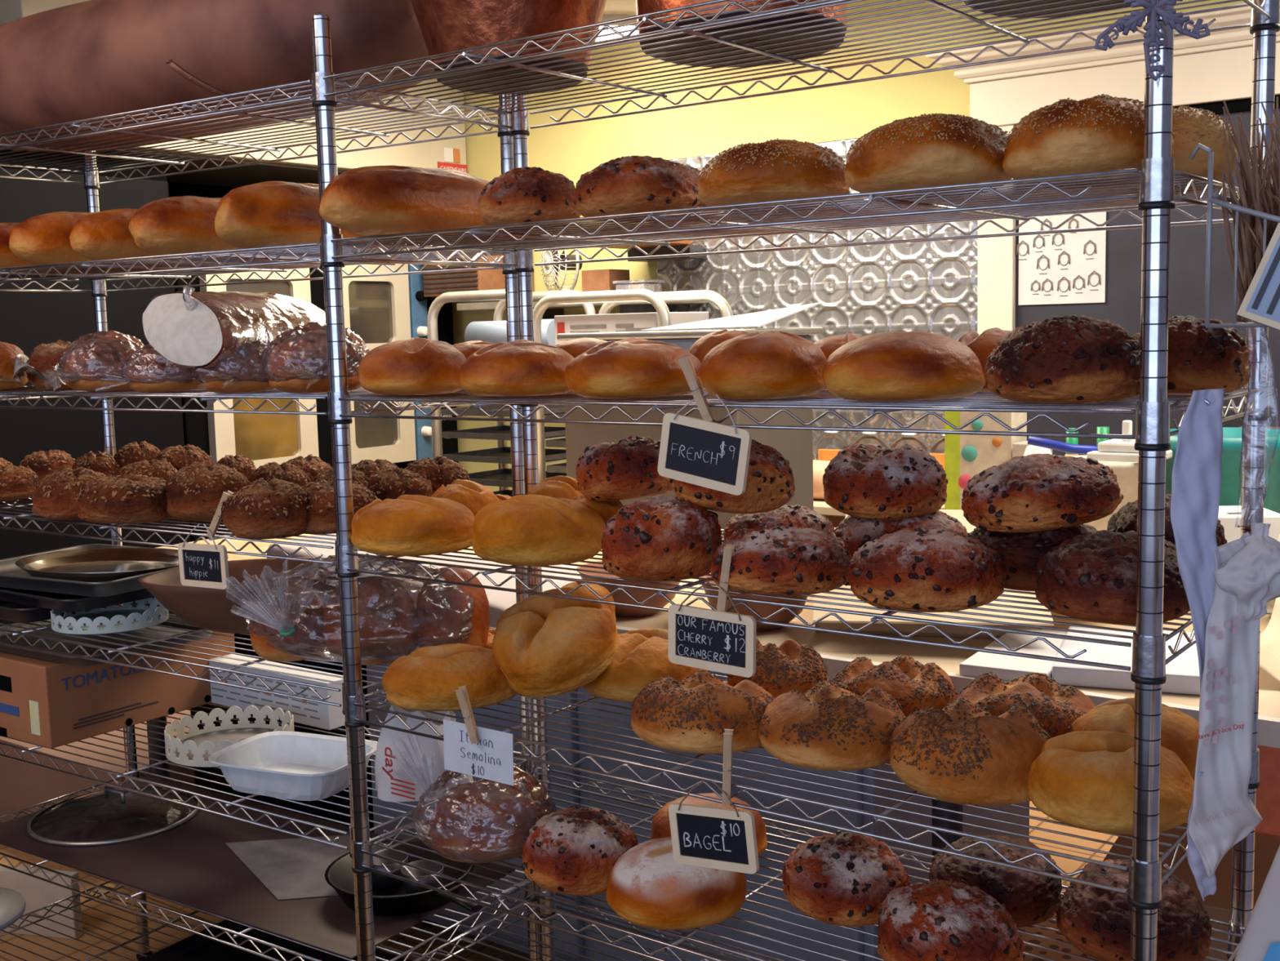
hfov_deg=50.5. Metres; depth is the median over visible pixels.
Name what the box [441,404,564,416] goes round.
sheet pan
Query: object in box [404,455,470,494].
roll
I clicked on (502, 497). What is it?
roll
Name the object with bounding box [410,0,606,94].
copper pot
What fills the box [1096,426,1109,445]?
squeeze bottle
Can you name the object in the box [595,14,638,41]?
ceiling lamp
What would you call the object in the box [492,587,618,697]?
loaf
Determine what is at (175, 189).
wall
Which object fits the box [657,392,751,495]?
chalkboard sign
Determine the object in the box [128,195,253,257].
loaf
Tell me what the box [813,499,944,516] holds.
countertop
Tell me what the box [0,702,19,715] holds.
print
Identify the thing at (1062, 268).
poster
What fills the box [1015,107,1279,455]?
door
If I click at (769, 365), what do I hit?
bread loaf
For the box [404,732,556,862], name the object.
plastic bag
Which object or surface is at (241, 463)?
roll
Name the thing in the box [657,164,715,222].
loaf
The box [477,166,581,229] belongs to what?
loaf
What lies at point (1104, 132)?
loaf
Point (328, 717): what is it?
carton
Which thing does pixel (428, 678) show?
loaf
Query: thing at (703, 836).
chalkboard sign
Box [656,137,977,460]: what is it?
backsplash
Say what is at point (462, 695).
clothespin
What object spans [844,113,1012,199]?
loaf
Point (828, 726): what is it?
bread loaf
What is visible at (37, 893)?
box
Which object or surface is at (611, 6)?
ceiling
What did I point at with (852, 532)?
loaf
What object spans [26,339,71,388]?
loaf
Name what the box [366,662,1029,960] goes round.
cabinet
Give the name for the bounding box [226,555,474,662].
plastic bag
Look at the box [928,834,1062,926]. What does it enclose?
loaf
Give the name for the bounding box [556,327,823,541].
bin
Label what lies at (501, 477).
sheet pan
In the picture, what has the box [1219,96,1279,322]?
dry twigs
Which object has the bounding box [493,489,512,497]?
sheet pan
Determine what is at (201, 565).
chalkboard sign
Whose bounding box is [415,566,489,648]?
loaf
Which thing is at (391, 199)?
loaf
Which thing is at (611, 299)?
metal rail
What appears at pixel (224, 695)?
print
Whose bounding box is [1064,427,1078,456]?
squeeze bottle
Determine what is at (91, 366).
loaf
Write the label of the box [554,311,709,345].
printed box
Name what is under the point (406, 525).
roll
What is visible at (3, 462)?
roll
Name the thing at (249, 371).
loaf
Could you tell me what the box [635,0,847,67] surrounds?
copper pot
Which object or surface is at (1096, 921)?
loaf
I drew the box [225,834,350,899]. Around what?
sheet
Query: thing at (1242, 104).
trim
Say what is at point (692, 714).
bread loaf
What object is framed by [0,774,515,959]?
mat
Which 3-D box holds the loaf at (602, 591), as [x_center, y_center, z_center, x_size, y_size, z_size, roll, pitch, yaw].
[-0.092,0.203,2.187,0.109,0.086,0.099,4,8,40]
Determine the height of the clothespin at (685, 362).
0.080 m
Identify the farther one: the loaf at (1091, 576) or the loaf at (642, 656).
the loaf at (642, 656)
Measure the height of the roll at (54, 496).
0.092 m
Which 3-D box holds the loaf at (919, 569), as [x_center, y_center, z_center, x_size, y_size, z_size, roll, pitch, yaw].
[0.320,0.096,1.528,0.176,0.088,0.167,1,7,37]
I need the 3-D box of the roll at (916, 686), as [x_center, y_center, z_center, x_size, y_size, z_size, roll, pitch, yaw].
[0.343,0.286,1.847,0.176,0.097,0.170,1,7,20]
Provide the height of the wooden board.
0.115 m
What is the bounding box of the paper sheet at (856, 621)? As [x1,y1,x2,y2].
[813,509,1053,638]
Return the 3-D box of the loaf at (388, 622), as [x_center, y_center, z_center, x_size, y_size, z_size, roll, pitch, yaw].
[-0.446,0.228,2.254,0.174,0.140,0.146,3,8,36]
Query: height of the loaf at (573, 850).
0.105 m
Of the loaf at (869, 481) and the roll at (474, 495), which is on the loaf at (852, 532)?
the loaf at (869, 481)
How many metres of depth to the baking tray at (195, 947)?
2.72 m
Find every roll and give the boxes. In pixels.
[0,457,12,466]
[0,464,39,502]
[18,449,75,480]
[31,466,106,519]
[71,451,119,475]
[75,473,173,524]
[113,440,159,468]
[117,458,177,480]
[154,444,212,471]
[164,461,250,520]
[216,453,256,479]
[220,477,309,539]
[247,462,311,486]
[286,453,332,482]
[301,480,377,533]
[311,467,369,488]
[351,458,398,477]
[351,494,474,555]
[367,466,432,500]
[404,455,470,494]
[431,479,499,515]
[464,319,555,346]
[471,494,605,565]
[495,493,511,500]
[528,475,582,499]
[573,494,623,526]
[726,638,828,697]
[831,654,957,716]
[888,697,1051,805]
[954,671,1095,737]
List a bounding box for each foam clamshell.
[1217,505,1279,542]
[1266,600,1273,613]
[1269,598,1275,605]
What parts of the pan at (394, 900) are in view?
handle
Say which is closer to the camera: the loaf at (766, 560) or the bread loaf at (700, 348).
the loaf at (766, 560)
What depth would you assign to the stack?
2.94 m
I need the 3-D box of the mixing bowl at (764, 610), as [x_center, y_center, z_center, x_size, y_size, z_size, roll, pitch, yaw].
[0.221,0.229,2.558,0.220,0.090,0.220,3,8,36]
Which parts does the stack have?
lid, lid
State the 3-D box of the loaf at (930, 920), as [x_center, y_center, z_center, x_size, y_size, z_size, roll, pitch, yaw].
[0.374,0.537,1.637,0.172,0.100,0.162,4,9,43]
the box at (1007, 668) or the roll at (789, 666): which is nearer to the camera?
the roll at (789, 666)
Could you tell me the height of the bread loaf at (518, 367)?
0.078 m
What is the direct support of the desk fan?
on the wall shelf at (553, 310)
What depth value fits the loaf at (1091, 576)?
1.40 m
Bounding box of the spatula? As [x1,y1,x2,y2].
[1027,435,1097,453]
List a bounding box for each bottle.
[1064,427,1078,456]
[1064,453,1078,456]
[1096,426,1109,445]
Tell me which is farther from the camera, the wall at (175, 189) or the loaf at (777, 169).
the wall at (175, 189)
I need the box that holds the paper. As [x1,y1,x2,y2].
[1259,596,1279,683]
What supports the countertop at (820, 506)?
on the floor
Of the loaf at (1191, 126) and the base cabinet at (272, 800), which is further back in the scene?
the base cabinet at (272, 800)
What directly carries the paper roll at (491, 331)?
in the rack
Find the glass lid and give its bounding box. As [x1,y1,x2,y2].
[26,786,201,846]
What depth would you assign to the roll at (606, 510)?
1.97 m
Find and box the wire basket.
[1188,143,1279,328]
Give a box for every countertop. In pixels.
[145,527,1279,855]
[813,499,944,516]
[813,499,944,527]
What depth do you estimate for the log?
4.40 m
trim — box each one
[925,6,1279,334]
[1172,94,1279,114]
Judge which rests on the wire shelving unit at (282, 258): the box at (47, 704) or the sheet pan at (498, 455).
the box at (47, 704)
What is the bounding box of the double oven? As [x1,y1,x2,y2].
[173,263,458,542]
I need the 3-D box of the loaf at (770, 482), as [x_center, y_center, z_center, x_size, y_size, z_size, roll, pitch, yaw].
[0.120,-0.010,1.780,0.155,0.097,0.156,-4,7,-21]
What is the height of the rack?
1.594 m
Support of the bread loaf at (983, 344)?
on the wire shelving unit at (1158, 188)
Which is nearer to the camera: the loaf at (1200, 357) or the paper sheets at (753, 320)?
the loaf at (1200, 357)
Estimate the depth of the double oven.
5.50 m
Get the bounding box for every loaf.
[0,222,42,271]
[0,342,27,389]
[8,211,96,266]
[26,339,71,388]
[64,337,144,391]
[69,208,158,261]
[126,347,203,392]
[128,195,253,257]
[142,293,322,365]
[198,342,274,392]
[214,181,381,250]
[248,582,326,661]
[267,329,364,392]
[319,164,511,240]
[322,575,417,665]
[357,337,466,395]
[382,643,517,711]
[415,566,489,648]
[429,780,537,862]
[452,340,494,359]
[458,339,573,395]
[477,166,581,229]
[484,628,495,648]
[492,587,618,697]
[520,803,638,895]
[555,337,607,358]
[561,582,616,619]
[564,337,703,398]
[573,155,700,222]
[575,435,673,501]
[582,628,707,702]
[601,493,721,581]
[605,836,746,929]
[631,669,774,753]
[649,792,767,855]
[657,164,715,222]
[671,439,795,513]
[688,328,750,388]
[695,137,849,212]
[699,330,826,399]
[710,524,852,595]
[723,504,834,542]
[758,680,906,770]
[782,830,911,926]
[814,333,860,390]
[822,331,985,400]
[822,443,948,519]
[831,510,967,556]
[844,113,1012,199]
[847,526,1004,612]
[877,879,1025,960]
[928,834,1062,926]
[956,327,1013,391]
[961,453,1123,532]
[966,524,1097,591]
[983,315,1141,404]
[1002,93,1173,186]
[1026,730,1194,834]
[1034,529,1190,624]
[1056,858,1212,960]
[1070,697,1199,780]
[1106,493,1226,546]
[1130,105,1237,182]
[1132,315,1252,395]
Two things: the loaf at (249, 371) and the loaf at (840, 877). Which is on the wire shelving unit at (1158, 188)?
the loaf at (840, 877)
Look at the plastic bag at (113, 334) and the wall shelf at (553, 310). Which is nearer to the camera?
the plastic bag at (113, 334)
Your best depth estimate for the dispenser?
3.22 m
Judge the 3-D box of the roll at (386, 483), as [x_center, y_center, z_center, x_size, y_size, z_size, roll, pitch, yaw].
[-0.421,0.022,2.346,0.128,0.090,0.129,-6,8,-34]
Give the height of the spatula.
0.045 m
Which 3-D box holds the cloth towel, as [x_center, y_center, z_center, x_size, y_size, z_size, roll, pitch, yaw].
[0.526,0.077,1.279,0.044,0.324,0.042,3,8,36]
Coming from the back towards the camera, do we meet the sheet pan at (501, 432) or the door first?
the sheet pan at (501, 432)
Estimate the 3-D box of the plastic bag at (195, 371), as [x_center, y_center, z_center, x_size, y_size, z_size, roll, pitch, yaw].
[-0.664,-0.193,2.235,0.156,0.100,0.180,3,8,35]
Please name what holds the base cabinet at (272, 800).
on the floor
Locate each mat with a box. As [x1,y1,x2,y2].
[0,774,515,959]
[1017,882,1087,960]
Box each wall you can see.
[0,0,467,187]
[168,182,237,197]
[381,0,1251,491]
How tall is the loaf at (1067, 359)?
0.092 m
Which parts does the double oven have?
control panel, knob, knob, control panel, knob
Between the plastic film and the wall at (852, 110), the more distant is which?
the wall at (852, 110)
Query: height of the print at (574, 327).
0.040 m
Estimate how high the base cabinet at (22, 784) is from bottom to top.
0.270 m
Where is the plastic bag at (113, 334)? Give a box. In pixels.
[42,330,146,391]
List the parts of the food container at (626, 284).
lid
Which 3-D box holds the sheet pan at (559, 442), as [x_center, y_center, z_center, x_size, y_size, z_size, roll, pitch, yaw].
[-0.025,-0.131,4.565,0.475,0.022,0.342,3,8,36]
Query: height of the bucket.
0.250 m
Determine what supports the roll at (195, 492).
on the wire shelving unit at (282, 258)
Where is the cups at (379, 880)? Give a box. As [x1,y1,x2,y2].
[371,849,444,893]
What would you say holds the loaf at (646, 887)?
on the wire shelving unit at (1158, 188)
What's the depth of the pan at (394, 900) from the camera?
2.39 m
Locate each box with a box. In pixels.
[0,631,235,748]
[0,865,82,939]
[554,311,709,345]
[959,628,1066,680]
[1052,625,1199,694]
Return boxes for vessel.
[0,0,434,151]
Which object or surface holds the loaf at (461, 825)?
in the plastic bag at (539, 791)
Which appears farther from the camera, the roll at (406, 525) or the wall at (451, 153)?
the wall at (451, 153)
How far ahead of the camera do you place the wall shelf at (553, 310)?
5.41 m
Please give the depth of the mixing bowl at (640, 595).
2.63 m
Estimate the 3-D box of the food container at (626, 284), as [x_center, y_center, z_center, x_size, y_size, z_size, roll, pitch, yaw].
[-0.005,-0.734,5.188,0.150,0.060,0.130,3,8,36]
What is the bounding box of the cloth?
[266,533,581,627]
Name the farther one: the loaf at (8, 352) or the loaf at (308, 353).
the loaf at (8, 352)
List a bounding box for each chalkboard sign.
[177,523,229,589]
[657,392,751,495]
[668,582,755,677]
[668,779,759,873]
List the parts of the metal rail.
frame, frame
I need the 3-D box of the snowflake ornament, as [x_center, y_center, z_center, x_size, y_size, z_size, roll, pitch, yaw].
[0.460,-0.427,1.240,0.118,0.122,0.007,-1,6,5]
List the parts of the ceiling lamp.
lamp glass, lamp shade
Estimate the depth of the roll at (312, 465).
2.62 m
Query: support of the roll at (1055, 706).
on the wire shelving unit at (1158, 188)
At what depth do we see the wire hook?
1.31 m
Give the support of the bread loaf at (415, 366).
on the wire shelving unit at (1158, 188)
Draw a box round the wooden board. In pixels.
[817,448,944,470]
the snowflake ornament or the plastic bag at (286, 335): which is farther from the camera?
the plastic bag at (286, 335)
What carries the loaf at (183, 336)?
on the plastic film
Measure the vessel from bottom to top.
0.253 m
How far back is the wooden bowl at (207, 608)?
2.47 m
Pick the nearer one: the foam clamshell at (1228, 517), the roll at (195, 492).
the roll at (195, 492)
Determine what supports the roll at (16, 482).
on the wire shelving unit at (282, 258)
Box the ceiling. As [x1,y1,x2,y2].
[602,0,636,16]
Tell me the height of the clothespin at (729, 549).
0.084 m
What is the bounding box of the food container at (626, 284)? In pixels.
[613,279,662,291]
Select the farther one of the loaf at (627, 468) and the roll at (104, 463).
the roll at (104, 463)
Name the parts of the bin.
lid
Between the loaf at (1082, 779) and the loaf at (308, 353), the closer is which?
the loaf at (1082, 779)
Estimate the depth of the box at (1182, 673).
2.09 m
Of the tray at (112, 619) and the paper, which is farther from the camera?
the tray at (112, 619)
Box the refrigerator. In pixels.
[0,155,190,625]
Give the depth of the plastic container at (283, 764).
2.40 m
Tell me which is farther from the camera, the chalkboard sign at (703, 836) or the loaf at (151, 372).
the loaf at (151, 372)
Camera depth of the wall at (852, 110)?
5.24 m
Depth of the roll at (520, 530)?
1.82 m
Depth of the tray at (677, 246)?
5.29 m
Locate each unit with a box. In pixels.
[0,21,541,960]
[311,0,1279,960]
[422,255,533,297]
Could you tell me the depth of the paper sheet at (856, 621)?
2.38 m
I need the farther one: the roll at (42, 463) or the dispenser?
the dispenser
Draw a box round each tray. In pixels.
[0,586,154,611]
[0,596,154,622]
[50,596,168,634]
[137,919,413,960]
[164,705,294,767]
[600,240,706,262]
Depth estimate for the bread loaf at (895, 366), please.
1.48 m
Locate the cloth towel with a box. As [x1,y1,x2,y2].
[1170,388,1224,692]
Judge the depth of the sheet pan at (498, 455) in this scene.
5.07 m
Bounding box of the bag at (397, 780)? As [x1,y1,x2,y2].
[374,705,473,801]
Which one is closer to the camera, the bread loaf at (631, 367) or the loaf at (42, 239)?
the bread loaf at (631, 367)
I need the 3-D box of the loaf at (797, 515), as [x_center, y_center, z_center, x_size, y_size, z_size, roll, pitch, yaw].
[0.190,0.070,1.851,0.156,0.076,0.150,4,8,36]
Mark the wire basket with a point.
(1212, 198)
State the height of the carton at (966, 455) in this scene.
0.360 m
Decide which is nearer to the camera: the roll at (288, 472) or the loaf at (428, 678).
the loaf at (428, 678)
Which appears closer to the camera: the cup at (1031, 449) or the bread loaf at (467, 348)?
the bread loaf at (467, 348)
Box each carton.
[208,653,345,729]
[581,269,629,291]
[944,411,1026,509]
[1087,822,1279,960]
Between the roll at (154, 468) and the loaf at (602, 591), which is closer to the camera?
the loaf at (602, 591)
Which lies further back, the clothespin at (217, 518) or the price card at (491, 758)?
the clothespin at (217, 518)
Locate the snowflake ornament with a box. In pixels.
[1093,0,1210,80]
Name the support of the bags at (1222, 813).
hanging from the wire hook
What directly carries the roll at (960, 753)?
on the wire shelving unit at (1158, 188)
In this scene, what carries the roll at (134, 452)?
on the wire shelving unit at (282, 258)
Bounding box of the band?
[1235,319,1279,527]
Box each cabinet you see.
[0,709,195,822]
[190,633,373,832]
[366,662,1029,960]
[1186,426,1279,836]
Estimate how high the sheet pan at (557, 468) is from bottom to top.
0.022 m
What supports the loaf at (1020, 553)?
on the wire shelving unit at (1158, 188)
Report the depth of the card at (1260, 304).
1.26 m
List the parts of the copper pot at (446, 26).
pot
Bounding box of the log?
[813,459,830,499]
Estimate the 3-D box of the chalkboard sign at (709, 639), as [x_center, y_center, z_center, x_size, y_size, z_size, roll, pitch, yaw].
[0.084,0.173,1.609,0.121,0.105,0.010,5,9,36]
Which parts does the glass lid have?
glass, handle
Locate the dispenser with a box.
[1012,440,1052,457]
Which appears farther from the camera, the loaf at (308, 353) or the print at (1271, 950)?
the loaf at (308, 353)
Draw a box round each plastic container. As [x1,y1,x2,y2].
[208,730,377,800]
[1164,426,1279,513]
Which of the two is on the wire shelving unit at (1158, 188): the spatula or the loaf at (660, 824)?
the loaf at (660, 824)
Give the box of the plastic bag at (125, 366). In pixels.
[97,343,183,391]
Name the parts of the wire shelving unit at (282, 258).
post, wire shelf, wire shelf, wire shelf, wire shelf, wire shelf, wire shelf, wire shelf, wire shelf, post, post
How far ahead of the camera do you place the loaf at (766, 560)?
1.58 m
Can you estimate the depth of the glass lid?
2.83 m
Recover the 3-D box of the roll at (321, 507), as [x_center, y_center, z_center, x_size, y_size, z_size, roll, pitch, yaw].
[-0.507,0.040,2.232,0.156,0.085,0.156,3,8,37]
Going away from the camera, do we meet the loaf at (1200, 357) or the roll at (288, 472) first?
the loaf at (1200, 357)
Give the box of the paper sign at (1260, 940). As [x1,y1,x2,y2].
[1234,845,1279,960]
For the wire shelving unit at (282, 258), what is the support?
on the floor
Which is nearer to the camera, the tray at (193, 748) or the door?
the tray at (193, 748)
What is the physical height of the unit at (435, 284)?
0.200 m
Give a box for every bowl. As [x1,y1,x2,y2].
[0,887,26,930]
[137,557,338,633]
[576,560,680,617]
[698,573,807,631]
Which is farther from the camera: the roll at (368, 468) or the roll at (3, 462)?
the roll at (3, 462)
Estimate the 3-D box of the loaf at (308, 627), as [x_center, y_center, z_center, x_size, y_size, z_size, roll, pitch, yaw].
[-0.590,0.236,2.287,0.143,0.125,0.123,3,8,36]
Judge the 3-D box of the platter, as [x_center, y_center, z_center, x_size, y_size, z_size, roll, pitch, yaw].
[-1.089,0.175,2.778,0.398,0.029,0.296,2,7,25]
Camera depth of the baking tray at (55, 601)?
2.62 m
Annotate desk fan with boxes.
[540,231,582,290]
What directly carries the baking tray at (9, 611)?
on the wire shelving unit at (282, 258)
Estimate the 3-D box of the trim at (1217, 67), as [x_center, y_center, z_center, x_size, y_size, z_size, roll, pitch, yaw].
[1.909,-0.225,4.086,2.187,2.332,0.160,3,8,36]
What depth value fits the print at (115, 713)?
2.70 m
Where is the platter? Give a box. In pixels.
[15,546,179,582]
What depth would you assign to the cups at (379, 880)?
2.43 m
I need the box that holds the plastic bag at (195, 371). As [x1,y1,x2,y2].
[192,337,268,392]
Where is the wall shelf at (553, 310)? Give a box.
[457,301,707,319]
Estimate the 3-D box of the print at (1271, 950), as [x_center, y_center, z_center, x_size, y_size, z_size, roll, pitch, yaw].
[0.513,0.382,1.059,0.071,0.053,0.008,5,9,44]
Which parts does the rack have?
frame, frame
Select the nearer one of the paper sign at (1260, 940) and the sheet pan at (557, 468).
the paper sign at (1260, 940)
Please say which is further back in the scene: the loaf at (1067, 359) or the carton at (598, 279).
the carton at (598, 279)
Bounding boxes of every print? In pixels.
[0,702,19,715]
[73,700,158,728]
[208,667,320,719]
[569,323,651,333]
[1262,942,1279,960]
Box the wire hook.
[1169,397,1210,408]
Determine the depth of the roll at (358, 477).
2.32 m
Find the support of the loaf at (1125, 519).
on the wire shelving unit at (1158, 188)
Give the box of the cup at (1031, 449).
[1023,444,1051,455]
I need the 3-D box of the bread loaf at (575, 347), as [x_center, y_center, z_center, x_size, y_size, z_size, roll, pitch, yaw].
[-0.085,-0.181,2.091,0.142,0.077,0.139,4,9,36]
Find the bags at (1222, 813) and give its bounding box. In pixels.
[1186,522,1279,901]
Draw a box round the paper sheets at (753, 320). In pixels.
[640,302,819,331]
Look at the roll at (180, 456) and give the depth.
2.83 m
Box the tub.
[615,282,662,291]
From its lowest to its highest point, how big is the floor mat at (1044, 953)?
0.012 m
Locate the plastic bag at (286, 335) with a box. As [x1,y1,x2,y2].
[261,321,369,393]
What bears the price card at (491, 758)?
hanging from the clothespin at (462, 695)
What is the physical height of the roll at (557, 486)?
0.089 m
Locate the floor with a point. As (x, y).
(1068, 865)
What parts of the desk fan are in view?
blade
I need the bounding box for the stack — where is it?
[1086,420,1172,462]
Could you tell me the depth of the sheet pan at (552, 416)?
4.55 m
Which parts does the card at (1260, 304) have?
grey panel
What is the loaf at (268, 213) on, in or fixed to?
on the wire shelving unit at (282, 258)
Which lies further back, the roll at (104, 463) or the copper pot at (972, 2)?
the roll at (104, 463)
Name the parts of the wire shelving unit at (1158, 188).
post, post, wire shelf, wire shelf, wire shelf, wire shelf, wire shelf, wire shelf, wire shelf, post, post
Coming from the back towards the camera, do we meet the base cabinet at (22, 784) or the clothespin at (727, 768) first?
the base cabinet at (22, 784)
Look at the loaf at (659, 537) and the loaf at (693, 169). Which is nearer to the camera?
the loaf at (659, 537)
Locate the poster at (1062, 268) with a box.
[1016,211,1106,305]
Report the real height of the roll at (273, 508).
0.094 m
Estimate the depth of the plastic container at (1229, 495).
2.91 m
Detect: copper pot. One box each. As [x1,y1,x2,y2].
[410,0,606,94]
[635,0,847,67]
[964,0,1130,17]
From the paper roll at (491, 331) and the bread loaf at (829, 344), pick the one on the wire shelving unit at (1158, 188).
the bread loaf at (829, 344)
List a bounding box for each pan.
[0,543,227,596]
[0,605,213,666]
[324,839,482,915]
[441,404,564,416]
[442,425,565,439]
[443,446,566,463]
[467,467,566,487]
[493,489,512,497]
[544,413,564,419]
[545,437,565,447]
[546,462,566,472]
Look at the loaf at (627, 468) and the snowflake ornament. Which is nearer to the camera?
the snowflake ornament
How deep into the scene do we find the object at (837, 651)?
2.37 m
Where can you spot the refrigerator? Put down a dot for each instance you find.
(28, 320)
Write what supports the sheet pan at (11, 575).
on the baking tray at (55, 601)
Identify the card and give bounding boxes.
[443,719,513,785]
[1236,222,1279,329]
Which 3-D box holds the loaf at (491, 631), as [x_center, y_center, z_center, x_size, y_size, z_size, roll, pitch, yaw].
[-0.247,0.276,2.327,0.125,0.040,0.127,-2,6,-6]
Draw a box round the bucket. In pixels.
[1066,454,1139,530]
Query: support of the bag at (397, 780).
on the wire shelving unit at (282, 258)
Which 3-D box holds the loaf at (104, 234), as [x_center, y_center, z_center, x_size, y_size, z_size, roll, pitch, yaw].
[-0.905,-0.450,2.516,0.116,0.100,0.314,3,8,34]
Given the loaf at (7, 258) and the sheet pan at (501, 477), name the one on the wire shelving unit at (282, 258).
the loaf at (7, 258)
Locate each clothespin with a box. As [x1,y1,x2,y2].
[206,490,233,537]
[454,684,479,744]
[676,355,713,421]
[716,544,735,611]
[721,728,733,805]
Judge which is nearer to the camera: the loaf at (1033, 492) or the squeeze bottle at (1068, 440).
the loaf at (1033, 492)
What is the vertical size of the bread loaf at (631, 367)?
0.077 m
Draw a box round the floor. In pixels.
[0,800,1118,960]
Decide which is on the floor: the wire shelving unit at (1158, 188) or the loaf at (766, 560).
the wire shelving unit at (1158, 188)
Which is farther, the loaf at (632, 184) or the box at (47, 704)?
the box at (47, 704)
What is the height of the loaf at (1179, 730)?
0.097 m
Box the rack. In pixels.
[426,288,595,490]
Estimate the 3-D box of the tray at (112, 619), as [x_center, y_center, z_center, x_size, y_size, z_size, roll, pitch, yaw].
[-1.025,0.259,2.630,0.212,0.033,0.212,-2,6,-6]
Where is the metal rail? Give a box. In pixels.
[533,288,733,483]
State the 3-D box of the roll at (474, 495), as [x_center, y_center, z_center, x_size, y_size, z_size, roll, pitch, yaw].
[-0.286,0.038,2.223,0.122,0.079,0.120,5,9,36]
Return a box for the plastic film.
[158,284,325,368]
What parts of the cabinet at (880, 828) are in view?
door, door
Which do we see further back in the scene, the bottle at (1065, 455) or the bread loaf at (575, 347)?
the bottle at (1065, 455)
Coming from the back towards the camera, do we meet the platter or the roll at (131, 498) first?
the platter
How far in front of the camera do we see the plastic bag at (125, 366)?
2.35 m

